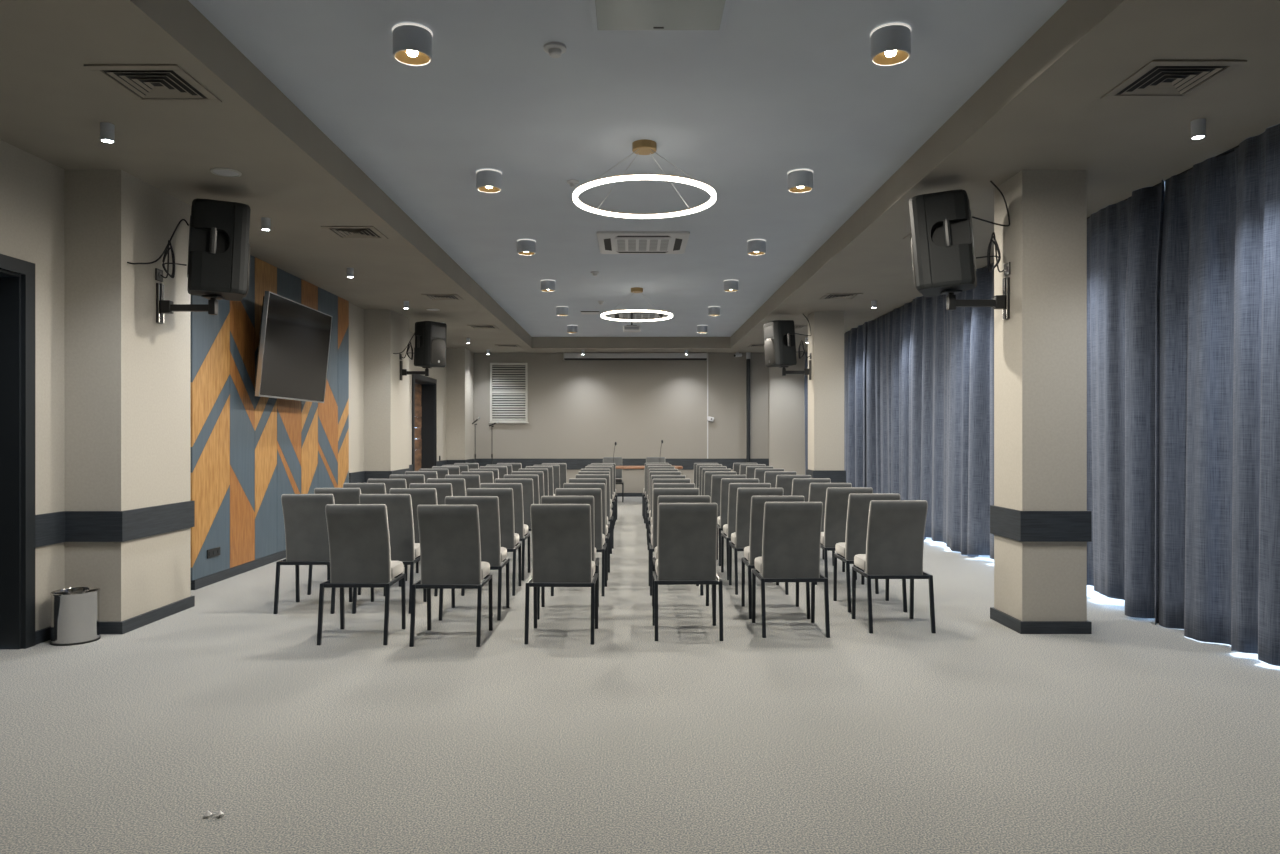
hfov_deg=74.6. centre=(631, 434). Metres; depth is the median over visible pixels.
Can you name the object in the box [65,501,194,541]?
trim
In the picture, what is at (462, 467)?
chair
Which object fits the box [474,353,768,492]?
wall
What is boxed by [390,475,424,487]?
chair
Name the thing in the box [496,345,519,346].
ceiling vent
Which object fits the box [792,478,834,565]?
chair
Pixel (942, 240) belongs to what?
loudspeaker
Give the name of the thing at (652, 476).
chair
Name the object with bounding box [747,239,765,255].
ceiling light
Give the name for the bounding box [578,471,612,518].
chair
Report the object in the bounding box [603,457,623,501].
chair
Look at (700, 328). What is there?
ceiling light
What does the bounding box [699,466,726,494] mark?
chair
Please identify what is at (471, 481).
chair
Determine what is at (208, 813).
paper scrap
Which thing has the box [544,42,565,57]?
smoke detector
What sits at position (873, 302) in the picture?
recessed light
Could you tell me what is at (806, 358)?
curtain
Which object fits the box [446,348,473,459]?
pillar
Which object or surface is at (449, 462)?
trim
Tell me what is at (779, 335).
loudspeaker
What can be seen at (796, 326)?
ceiling vent
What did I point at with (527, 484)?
chair
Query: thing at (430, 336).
loudspeaker
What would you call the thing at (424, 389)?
door
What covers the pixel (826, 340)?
pillar
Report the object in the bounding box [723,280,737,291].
ceiling light
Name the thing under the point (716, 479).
chair
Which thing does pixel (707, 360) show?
cable conduit
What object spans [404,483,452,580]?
chair
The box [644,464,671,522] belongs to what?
chair
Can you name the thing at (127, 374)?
pillar
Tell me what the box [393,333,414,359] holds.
cable
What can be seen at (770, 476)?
chair
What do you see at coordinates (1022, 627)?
baseboard
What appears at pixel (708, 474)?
chair
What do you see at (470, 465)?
chair
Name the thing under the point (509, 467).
chair
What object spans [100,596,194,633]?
baseboard
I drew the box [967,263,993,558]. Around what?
curtain
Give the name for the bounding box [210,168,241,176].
ceiling speaker
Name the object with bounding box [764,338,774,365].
grille
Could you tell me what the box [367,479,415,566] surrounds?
chair
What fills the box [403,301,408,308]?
recessed light
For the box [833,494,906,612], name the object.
chair
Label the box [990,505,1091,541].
trim
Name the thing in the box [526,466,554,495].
chair
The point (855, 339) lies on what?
curtain
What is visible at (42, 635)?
baseboard
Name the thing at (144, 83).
ceiling vent
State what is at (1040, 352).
pillar
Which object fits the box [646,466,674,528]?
chair
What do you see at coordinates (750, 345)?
ceiling vent
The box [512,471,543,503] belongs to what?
chair
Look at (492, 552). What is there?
chair
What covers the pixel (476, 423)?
microphone stand
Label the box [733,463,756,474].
chair
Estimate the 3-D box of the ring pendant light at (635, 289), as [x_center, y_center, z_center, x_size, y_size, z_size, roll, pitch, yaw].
[0.070,-1.910,12.120,1.039,0.410,1.039,0,0,0]
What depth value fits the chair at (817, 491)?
8.20 m
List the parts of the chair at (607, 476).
backrest, leg, leg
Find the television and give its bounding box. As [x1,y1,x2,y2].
[254,291,331,402]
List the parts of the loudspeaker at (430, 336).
handle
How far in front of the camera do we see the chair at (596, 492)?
7.37 m
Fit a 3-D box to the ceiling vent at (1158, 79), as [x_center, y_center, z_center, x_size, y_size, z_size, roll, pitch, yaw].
[2.830,-1.863,4.420,0.470,0.011,0.470,0,0,0]
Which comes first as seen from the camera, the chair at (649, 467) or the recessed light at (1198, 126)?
the recessed light at (1198, 126)
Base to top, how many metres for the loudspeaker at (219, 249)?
0.695 m
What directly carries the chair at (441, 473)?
on the floor
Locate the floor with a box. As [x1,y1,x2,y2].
[0,497,1279,853]
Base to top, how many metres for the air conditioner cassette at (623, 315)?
0.036 m
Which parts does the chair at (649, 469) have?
backrest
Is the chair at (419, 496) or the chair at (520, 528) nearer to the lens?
the chair at (419, 496)
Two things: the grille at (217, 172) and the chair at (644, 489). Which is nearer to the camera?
the grille at (217, 172)
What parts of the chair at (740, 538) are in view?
leg, seat, leg, frame, backrest, leg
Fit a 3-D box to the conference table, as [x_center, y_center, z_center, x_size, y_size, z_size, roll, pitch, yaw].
[0.075,1.019,17.100,1.900,0.762,0.660,0,0,0]
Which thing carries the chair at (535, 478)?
on the floor
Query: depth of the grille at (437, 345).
12.92 m
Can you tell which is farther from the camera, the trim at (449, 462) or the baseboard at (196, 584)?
the trim at (449, 462)
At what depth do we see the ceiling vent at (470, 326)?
14.49 m
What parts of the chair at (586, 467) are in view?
backrest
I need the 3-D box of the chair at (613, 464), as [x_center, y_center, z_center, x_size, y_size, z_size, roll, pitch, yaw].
[-0.480,0.934,14.132,0.467,0.932,0.530,0,0,-1]
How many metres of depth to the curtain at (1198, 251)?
5.72 m
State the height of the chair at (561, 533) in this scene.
0.932 m
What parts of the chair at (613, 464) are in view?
backrest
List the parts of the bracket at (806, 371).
arm, wall plate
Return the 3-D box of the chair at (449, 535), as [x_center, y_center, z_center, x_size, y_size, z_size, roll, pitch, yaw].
[-1.235,0.934,5.813,0.467,0.932,0.530,0,0,1]
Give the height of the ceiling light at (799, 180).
0.141 m
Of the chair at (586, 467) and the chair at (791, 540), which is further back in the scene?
the chair at (586, 467)
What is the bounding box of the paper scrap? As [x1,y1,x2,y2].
[205,810,223,815]
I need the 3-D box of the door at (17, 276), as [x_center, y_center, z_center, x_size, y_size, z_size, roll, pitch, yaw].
[-4.135,0.130,4.750,0.330,2.540,1.680,0,0,0]
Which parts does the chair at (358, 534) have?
leg, leg, backrest, frame, leg, seat, leg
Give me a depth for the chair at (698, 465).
13.41 m
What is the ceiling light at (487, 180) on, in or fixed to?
attached to the ceiling at (786, 86)
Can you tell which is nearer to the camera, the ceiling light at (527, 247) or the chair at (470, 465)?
the ceiling light at (527, 247)
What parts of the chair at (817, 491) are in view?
backrest, leg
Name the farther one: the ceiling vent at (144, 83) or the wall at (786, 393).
the wall at (786, 393)
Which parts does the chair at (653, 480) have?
backrest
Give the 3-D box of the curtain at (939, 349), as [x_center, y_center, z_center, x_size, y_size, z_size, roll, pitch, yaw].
[3.878,-0.240,10.588,0.145,3.257,2.027,0,0,-1]
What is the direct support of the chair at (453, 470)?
on the floor
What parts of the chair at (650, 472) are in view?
leg, backrest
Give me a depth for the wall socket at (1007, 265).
6.13 m
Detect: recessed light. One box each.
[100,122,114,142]
[261,217,270,230]
[347,268,353,277]
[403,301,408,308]
[871,300,876,307]
[1191,119,1205,139]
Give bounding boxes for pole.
[746,352,750,462]
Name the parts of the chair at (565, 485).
backrest, leg, leg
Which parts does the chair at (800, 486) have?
backrest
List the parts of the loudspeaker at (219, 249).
panel, handle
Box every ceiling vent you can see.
[84,64,221,102]
[321,226,387,238]
[421,294,462,299]
[467,325,498,328]
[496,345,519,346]
[748,344,764,346]
[794,325,807,328]
[820,293,862,299]
[903,232,911,238]
[1100,60,1246,98]
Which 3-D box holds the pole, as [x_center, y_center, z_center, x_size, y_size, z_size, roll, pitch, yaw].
[2.631,-0.234,19.000,0.100,3.268,0.098,0,0,0]
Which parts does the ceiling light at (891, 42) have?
bulb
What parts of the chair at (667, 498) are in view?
backrest, leg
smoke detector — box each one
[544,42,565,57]
[567,179,578,187]
[591,271,598,275]
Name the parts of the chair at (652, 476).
backrest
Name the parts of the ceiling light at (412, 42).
bulb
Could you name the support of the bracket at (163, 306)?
attached to the pillar at (127, 374)
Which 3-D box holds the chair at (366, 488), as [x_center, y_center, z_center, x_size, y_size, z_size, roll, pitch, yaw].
[-2.608,0.934,8.365,0.467,0.932,0.530,0,0,1]
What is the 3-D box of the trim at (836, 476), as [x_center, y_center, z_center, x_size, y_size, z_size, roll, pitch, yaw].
[2.982,0.643,12.930,0.499,0.214,0.504,0,0,0]
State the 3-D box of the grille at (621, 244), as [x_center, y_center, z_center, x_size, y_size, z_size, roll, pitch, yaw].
[0.118,-2.082,9.205,0.600,0.006,0.600,0,0,0]
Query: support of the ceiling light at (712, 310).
attached to the ceiling at (786, 86)
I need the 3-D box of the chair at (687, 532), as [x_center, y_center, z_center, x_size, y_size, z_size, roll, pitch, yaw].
[0.385,0.934,5.966,0.467,0.932,0.530,0,0,0]
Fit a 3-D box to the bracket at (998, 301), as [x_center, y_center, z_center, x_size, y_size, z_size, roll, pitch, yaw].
[2.517,-1.000,6.155,0.475,0.300,0.120,0,0,0]
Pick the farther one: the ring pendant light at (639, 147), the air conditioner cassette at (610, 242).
the air conditioner cassette at (610, 242)
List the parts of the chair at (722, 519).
leg, leg, backrest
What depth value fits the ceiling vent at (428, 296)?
11.32 m
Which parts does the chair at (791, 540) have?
leg, seat, leg, frame, backrest, leg, leg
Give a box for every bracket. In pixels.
[156,283,224,323]
[400,361,431,379]
[779,360,810,379]
[940,277,1009,319]
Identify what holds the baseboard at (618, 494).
attached to the wall at (578, 409)
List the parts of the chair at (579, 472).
backrest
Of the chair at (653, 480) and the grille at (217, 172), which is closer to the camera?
the grille at (217, 172)
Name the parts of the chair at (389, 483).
backrest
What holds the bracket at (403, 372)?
attached to the pillar at (386, 332)
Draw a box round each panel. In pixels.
[191,255,348,580]
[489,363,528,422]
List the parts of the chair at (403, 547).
leg, leg, backrest, frame, leg, seat, leg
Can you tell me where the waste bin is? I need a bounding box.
[49,587,100,645]
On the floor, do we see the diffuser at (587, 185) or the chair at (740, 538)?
the chair at (740, 538)
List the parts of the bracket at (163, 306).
rail, wall plate, arm, plate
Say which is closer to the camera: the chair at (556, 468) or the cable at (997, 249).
the cable at (997, 249)
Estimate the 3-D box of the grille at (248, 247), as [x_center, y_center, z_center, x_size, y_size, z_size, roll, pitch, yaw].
[-2.977,-1.280,6.492,0.022,0.410,0.330,3,-1,-29]
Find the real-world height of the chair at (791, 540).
0.932 m
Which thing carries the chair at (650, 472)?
on the floor
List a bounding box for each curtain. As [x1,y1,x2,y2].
[804,352,807,474]
[844,322,866,487]
[865,303,912,499]
[909,289,972,554]
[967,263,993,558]
[1087,180,1164,624]
[1159,151,1236,644]
[1231,124,1279,665]
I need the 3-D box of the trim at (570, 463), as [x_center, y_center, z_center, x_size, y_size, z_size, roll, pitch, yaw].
[-0.234,0.658,19.089,6.688,0.244,0.022,0,0,0]
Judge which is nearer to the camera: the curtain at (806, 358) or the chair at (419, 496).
the chair at (419, 496)
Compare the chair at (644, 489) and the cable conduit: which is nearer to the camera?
the chair at (644, 489)
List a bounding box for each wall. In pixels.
[0,140,445,630]
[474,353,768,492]
[769,353,804,474]
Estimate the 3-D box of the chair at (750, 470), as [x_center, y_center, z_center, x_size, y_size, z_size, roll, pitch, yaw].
[1.927,0.934,12.837,0.467,0.932,0.530,0,0,-1]
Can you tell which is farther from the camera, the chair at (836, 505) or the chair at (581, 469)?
the chair at (581, 469)
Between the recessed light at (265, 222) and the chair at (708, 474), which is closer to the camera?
the recessed light at (265, 222)
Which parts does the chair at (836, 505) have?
seat, leg, frame, backrest, leg, leg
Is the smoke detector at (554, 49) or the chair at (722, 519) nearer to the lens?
the smoke detector at (554, 49)
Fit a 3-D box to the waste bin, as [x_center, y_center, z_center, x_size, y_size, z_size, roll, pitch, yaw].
[-3.790,1.230,5.720,0.292,0.341,0.292,0,0,0]
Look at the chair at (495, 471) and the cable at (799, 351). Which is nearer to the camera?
the chair at (495, 471)
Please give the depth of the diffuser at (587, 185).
5.93 m
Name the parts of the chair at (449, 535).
leg, leg, backrest, frame, leg, seat, leg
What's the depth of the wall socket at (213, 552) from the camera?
7.91 m
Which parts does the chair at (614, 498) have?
backrest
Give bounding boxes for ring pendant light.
[573,139,715,218]
[601,287,672,321]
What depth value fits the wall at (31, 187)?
5.76 m
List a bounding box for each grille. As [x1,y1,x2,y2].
[213,170,238,175]
[244,243,250,296]
[430,338,445,365]
[615,238,670,250]
[621,314,655,318]
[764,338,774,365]
[911,238,920,292]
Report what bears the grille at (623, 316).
attached to the air conditioner cassette at (623, 315)
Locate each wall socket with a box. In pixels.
[155,268,162,281]
[207,547,220,558]
[1004,262,1009,275]
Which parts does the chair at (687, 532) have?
leg, leg, seat, frame, backrest, leg, leg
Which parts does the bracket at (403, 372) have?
wall plate, arm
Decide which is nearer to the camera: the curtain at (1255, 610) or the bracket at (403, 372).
the curtain at (1255, 610)
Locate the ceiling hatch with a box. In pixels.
[581,311,599,313]
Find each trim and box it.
[35,460,446,546]
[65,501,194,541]
[365,468,410,482]
[447,459,473,464]
[474,459,768,468]
[806,469,845,482]
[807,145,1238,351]
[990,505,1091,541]
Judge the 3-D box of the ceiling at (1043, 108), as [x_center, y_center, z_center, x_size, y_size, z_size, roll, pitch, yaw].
[0.200,-1.992,8.300,9.200,0.245,22.000,0,0,0]
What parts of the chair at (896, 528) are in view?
leg, seat, leg, frame, backrest, leg, leg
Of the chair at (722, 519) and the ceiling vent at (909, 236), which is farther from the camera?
the chair at (722, 519)
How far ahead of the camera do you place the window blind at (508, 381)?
19.07 m
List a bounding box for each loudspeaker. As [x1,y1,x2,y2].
[187,199,250,300]
[414,321,446,366]
[763,320,796,366]
[909,189,976,296]
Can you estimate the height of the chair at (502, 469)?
0.932 m
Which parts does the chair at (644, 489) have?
backrest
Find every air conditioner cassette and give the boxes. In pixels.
[597,231,689,253]
[611,312,666,318]
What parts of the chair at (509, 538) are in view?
backrest, leg, frame, seat, leg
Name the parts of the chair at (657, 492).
leg, leg, backrest, leg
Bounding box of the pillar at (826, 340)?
[808,311,843,469]
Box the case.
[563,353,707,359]
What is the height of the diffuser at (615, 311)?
0.024 m
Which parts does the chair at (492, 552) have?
leg, leg, backrest, leg, frame, seat, leg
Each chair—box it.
[273,494,352,613]
[307,488,360,594]
[317,504,405,644]
[343,483,385,493]
[352,494,426,613]
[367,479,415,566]
[383,488,437,595]
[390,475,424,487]
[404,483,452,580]
[405,471,437,482]
[409,505,492,646]
[419,469,448,477]
[427,478,465,495]
[432,466,459,474]
[439,496,509,620]
[442,465,468,474]
[445,475,479,489]
[454,463,478,469]
[461,471,493,483]
[461,488,520,595]
[469,469,498,482]
[480,466,507,478]
[480,483,529,580]
[486,465,511,474]
[495,479,533,530]
[497,463,521,470]
[504,475,539,503]
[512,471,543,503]
[519,469,548,495]
[524,504,597,644]
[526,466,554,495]
[534,465,559,493]
[537,496,598,619]
[542,463,566,487]
[551,488,606,595]
[563,483,609,579]
[569,478,609,532]
[575,474,613,553]
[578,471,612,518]
[581,469,612,509]
[585,466,614,525]
[588,465,615,521]
[591,463,616,519]
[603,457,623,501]
[642,463,668,518]
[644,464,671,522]
[646,457,664,462]
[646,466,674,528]
[647,469,677,509]
[647,471,680,544]
[648,475,685,549]
[649,479,690,532]
[649,483,694,542]
[649,488,702,595]
[652,495,712,605]
[652,503,722,640]
[694,463,717,487]
[696,464,721,487]
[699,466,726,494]
[701,469,730,494]
[704,471,736,496]
[711,475,745,516]
[716,478,758,565]
[721,483,770,579]
[729,488,788,594]
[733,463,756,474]
[740,464,765,474]
[741,496,810,618]
[746,466,773,477]
[752,502,829,637]
[755,469,783,482]
[764,471,796,487]
[776,475,810,495]
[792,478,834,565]
[808,483,856,579]
[815,488,878,593]
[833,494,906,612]
[852,500,935,632]
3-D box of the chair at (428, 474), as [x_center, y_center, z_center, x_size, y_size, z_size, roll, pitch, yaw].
[-2.723,0.934,11.025,0.467,0.932,0.530,0,0,0]
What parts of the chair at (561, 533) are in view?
leg, leg, backrest, frame, leg, seat, leg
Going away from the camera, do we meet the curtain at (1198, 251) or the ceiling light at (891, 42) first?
the ceiling light at (891, 42)
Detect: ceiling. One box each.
[0,0,1279,352]
[188,0,1067,336]
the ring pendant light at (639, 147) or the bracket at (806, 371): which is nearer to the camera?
the ring pendant light at (639, 147)
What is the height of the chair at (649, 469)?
0.932 m
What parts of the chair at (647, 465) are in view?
leg, backrest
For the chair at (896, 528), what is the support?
on the floor
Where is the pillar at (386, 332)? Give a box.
[364,310,408,470]
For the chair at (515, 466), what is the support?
on the floor
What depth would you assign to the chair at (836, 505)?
7.52 m
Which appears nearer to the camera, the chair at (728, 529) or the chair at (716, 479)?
the chair at (728, 529)
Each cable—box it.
[127,219,188,277]
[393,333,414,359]
[795,314,810,358]
[972,181,1009,272]
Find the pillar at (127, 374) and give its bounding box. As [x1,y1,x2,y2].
[64,170,190,621]
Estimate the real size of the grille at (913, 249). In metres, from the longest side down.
0.410 x 0.330 x 0.022 m
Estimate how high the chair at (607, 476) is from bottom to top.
0.932 m
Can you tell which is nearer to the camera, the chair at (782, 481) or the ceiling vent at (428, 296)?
the chair at (782, 481)
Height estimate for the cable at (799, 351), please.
0.710 m
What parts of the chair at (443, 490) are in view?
leg, leg, backrest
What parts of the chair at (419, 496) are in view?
backrest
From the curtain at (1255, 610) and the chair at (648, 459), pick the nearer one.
the curtain at (1255, 610)
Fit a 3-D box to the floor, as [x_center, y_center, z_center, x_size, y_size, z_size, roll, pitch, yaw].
[0.200,1.450,8.300,9.200,0.100,22.000,0,0,0]
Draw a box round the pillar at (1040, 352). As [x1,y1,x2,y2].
[994,170,1086,620]
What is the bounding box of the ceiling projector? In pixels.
[623,312,640,331]
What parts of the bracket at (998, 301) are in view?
plate, arm, wall plate, rail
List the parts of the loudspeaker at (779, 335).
handle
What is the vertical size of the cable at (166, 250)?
0.462 m
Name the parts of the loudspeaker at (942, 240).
handle, panel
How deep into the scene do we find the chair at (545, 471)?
11.72 m
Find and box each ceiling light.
[392,23,432,65]
[476,169,501,192]
[517,239,535,255]
[541,280,555,291]
[556,306,567,315]
[567,325,577,332]
[697,325,707,332]
[708,306,719,315]
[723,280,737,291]
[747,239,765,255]
[787,169,812,192]
[870,23,910,65]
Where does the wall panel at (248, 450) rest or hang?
attached to the wall at (31, 187)
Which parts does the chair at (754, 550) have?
leg, seat, frame, leg, backrest, leg, leg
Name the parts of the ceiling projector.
panel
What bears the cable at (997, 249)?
attached to the loudspeaker at (942, 240)
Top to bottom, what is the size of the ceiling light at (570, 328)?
0.141 m
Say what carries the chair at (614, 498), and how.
on the floor
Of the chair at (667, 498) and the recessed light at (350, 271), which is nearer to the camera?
the chair at (667, 498)
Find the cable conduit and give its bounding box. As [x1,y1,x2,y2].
[707,360,707,458]
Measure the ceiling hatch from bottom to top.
0.013 m
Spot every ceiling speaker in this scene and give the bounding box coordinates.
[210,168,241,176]
[426,308,439,310]
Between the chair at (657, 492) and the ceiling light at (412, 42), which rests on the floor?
the chair at (657, 492)
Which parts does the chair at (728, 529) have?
leg, seat, leg, backrest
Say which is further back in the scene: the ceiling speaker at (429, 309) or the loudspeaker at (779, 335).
the loudspeaker at (779, 335)
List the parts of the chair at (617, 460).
backrest, seat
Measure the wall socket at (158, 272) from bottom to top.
0.090 m
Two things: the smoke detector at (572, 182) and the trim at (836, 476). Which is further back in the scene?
the trim at (836, 476)
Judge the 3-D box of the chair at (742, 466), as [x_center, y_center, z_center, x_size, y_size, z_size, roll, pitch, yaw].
[1.936,0.934,13.632,0.467,0.932,0.530,0,0,0]
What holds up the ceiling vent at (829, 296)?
in the ceiling at (1043, 108)
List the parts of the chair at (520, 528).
backrest, leg, frame, seat, leg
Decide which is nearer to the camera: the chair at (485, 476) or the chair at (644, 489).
the chair at (485, 476)
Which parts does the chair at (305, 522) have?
leg, leg, frame, backrest, leg, leg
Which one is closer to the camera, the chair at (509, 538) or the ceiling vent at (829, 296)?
the chair at (509, 538)
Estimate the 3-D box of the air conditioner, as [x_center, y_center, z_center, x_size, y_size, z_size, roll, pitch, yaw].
[0.137,-2.105,4.040,0.690,0.018,0.690,0,0,0]
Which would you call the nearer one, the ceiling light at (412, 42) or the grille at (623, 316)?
the ceiling light at (412, 42)
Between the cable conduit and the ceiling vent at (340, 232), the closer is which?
the ceiling vent at (340, 232)
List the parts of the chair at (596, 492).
backrest, frame, seat, leg, leg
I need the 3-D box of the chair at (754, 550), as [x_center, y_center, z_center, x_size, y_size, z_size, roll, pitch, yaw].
[1.127,0.934,6.651,0.467,0.932,0.530,0,0,0]
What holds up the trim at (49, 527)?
attached to the wall at (31, 187)
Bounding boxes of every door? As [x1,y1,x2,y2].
[0,254,34,648]
[412,375,436,470]
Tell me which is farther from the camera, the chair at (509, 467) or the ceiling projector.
the ceiling projector
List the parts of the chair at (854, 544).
leg, seat, frame, leg, backrest, leg, leg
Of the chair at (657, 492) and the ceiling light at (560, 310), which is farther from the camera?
the ceiling light at (560, 310)
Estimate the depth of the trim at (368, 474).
12.51 m
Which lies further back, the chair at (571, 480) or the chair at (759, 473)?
the chair at (759, 473)
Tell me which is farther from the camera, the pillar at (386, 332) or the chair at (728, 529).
the pillar at (386, 332)
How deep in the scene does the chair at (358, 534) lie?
5.72 m
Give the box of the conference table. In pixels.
[616,466,682,468]
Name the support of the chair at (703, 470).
on the floor
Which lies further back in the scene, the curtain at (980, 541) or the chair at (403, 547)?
the curtain at (980, 541)
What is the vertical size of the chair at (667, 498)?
0.932 m
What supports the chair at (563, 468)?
on the floor
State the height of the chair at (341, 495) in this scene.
0.932 m
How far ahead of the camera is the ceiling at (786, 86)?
5.63 m
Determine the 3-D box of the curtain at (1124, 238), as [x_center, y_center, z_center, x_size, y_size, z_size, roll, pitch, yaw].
[3.894,-0.239,6.947,0.230,3.260,1.606,0,0,0]
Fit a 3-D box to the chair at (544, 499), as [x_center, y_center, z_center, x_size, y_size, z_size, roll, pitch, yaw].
[-0.499,0.934,6.641,0.467,0.932,0.530,0,0,-1]
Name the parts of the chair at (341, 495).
leg, leg, backrest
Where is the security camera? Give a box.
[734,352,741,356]
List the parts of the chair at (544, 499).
leg, leg, backrest, leg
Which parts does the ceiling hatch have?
plate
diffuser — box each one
[573,175,715,218]
[601,310,672,321]
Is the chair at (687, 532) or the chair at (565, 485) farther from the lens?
the chair at (565, 485)
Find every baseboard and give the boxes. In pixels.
[35,626,50,644]
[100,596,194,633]
[191,550,285,589]
[616,493,641,496]
[990,607,1091,633]
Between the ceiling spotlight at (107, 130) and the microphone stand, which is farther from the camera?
the microphone stand
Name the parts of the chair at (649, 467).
backrest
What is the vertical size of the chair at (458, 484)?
0.932 m
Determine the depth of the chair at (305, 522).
6.70 m
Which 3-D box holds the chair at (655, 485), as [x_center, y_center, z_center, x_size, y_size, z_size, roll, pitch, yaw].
[0.406,0.934,8.348,0.467,0.932,0.530,0,0,-1]
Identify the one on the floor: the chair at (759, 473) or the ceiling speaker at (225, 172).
the chair at (759, 473)
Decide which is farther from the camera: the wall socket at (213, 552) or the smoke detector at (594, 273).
the smoke detector at (594, 273)
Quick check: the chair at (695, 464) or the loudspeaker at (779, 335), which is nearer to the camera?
the loudspeaker at (779, 335)
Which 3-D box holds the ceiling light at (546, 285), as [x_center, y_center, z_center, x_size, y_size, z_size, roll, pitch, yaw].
[-1.150,-2.045,11.500,0.206,0.141,0.206,0,0,0]
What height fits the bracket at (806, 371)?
0.300 m

